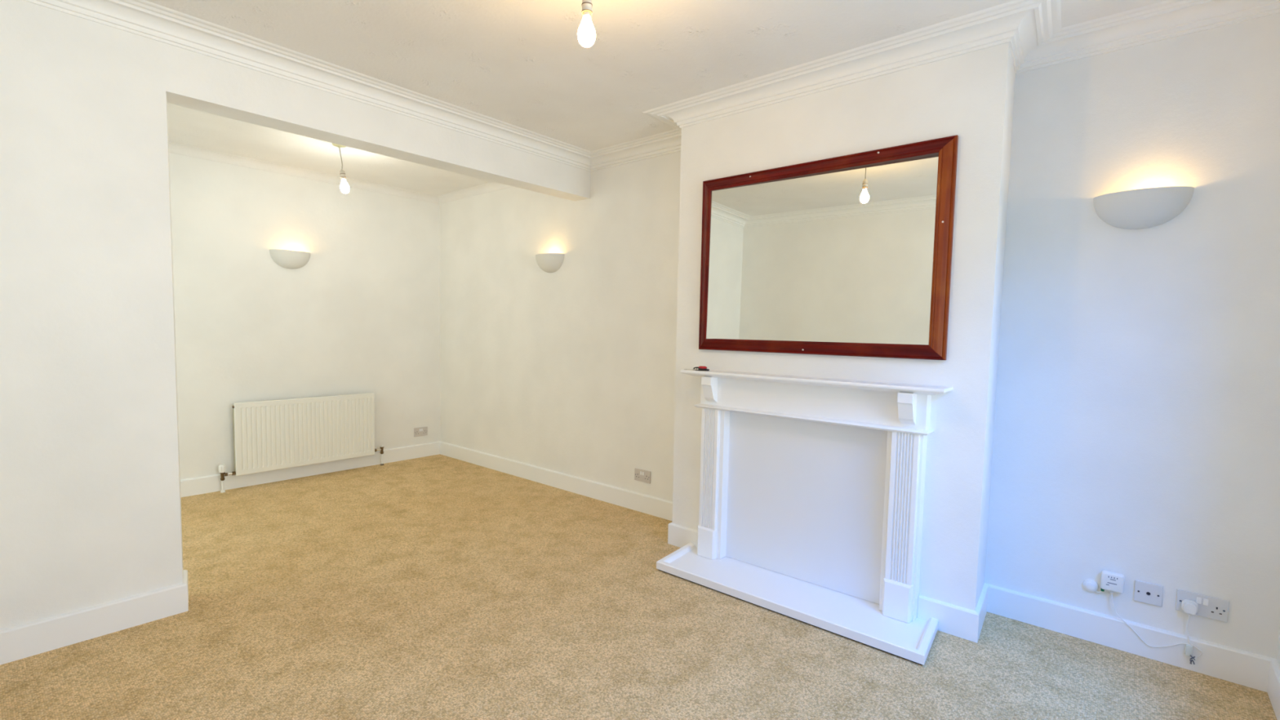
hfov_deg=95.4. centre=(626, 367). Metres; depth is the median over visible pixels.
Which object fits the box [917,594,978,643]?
baseboard
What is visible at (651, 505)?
baseboard
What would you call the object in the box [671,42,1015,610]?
wall
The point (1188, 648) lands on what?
connector
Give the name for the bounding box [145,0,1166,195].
ceiling
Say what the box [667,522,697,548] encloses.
baseboard
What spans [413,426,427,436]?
double socket
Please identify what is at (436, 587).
floor
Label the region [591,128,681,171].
trim
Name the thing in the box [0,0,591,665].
wall
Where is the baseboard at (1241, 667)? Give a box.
[985,582,1274,692]
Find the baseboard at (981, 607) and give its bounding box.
[975,582,988,642]
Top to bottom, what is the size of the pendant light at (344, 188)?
0.337 m
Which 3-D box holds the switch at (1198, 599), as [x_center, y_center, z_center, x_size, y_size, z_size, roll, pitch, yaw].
[2.233,0.911,2.273,0.014,0.024,0.004,4,5,41]
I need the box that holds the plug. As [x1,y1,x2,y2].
[1181,599,1198,615]
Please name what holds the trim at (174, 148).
attached to the wall at (362, 315)
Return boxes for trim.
[23,0,591,171]
[168,142,439,204]
[437,182,513,204]
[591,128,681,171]
[642,0,1044,128]
[643,112,681,129]
[1008,0,1061,73]
[1017,0,1279,73]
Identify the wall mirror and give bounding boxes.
[698,134,958,359]
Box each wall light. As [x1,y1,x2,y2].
[269,248,310,268]
[535,253,564,272]
[1093,186,1194,229]
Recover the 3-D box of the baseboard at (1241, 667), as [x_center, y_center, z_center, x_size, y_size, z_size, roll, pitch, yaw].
[2.041,1.114,2.454,0.932,0.129,0.017,4,5,41]
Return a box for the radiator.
[217,392,383,493]
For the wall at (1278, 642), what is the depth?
2.13 m
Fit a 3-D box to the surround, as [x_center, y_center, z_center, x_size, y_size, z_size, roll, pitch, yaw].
[0.844,0.573,2.922,1.335,1.048,0.150,4,5,41]
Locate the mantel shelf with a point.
(818, 383)
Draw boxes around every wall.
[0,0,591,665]
[168,152,440,479]
[439,13,1279,658]
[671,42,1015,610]
[1276,625,1279,666]
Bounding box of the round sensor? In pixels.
[1083,578,1098,591]
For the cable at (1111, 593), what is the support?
hanging from the socket at (1111, 581)
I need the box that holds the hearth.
[656,542,938,665]
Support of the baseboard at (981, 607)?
attached to the wall at (970, 96)
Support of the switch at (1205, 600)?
attached to the double socket at (1211, 607)
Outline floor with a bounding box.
[0,453,1276,719]
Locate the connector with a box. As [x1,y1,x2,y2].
[1185,644,1195,664]
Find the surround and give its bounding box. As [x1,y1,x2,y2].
[680,369,952,622]
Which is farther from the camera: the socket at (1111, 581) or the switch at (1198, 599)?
the socket at (1111, 581)
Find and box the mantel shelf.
[680,369,952,395]
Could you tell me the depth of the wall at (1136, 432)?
2.49 m
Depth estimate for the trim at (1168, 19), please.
2.28 m
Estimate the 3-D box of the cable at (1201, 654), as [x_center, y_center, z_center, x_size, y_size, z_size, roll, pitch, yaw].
[2.214,1.056,2.269,0.050,0.190,0.022,4,5,41]
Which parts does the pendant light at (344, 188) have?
cord, bulb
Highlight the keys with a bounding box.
[684,365,709,370]
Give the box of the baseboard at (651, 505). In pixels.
[440,441,672,520]
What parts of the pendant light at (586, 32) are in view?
bulb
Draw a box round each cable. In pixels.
[1111,592,1190,647]
[1186,613,1202,661]
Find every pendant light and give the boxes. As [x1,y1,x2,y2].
[332,142,349,193]
[577,0,595,47]
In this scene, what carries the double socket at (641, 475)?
attached to the wall at (1136, 432)
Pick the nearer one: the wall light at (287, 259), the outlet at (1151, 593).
the outlet at (1151, 593)
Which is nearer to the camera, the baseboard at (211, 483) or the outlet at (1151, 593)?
the outlet at (1151, 593)
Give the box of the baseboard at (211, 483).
[180,440,440,497]
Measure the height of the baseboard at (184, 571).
0.129 m
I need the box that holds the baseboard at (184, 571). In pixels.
[182,569,188,605]
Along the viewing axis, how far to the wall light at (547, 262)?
4.60 m
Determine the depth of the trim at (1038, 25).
2.34 m
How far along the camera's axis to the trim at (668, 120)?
3.44 m
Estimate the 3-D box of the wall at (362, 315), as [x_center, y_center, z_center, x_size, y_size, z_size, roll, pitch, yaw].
[-3.096,-0.333,4.577,0.200,2.550,3.500,4,5,41]
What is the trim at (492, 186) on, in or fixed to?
attached to the wall at (1136, 432)
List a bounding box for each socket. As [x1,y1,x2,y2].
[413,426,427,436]
[634,467,650,483]
[1100,569,1124,593]
[1175,589,1229,622]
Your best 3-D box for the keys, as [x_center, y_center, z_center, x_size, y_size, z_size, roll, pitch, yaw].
[0.391,0.005,3.246,0.146,0.024,0.037,3,4,26]
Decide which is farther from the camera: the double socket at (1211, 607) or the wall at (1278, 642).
the double socket at (1211, 607)
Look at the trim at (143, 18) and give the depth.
2.78 m
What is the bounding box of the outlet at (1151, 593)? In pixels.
[1133,579,1163,606]
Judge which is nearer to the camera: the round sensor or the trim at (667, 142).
the round sensor
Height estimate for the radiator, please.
0.678 m
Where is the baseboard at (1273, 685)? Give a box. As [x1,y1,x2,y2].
[1266,658,1279,719]
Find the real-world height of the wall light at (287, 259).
0.140 m
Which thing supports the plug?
attached to the double socket at (1211, 607)
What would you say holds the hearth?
on the floor
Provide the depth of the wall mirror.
2.80 m
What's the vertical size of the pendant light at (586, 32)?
0.321 m
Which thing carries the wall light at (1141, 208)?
attached to the wall at (1136, 432)
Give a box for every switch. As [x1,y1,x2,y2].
[1195,596,1201,604]
[1203,598,1208,605]
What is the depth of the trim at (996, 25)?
2.63 m
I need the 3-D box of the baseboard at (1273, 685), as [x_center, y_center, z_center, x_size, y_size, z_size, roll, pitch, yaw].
[1.440,1.196,1.079,0.017,0.129,2.880,4,5,41]

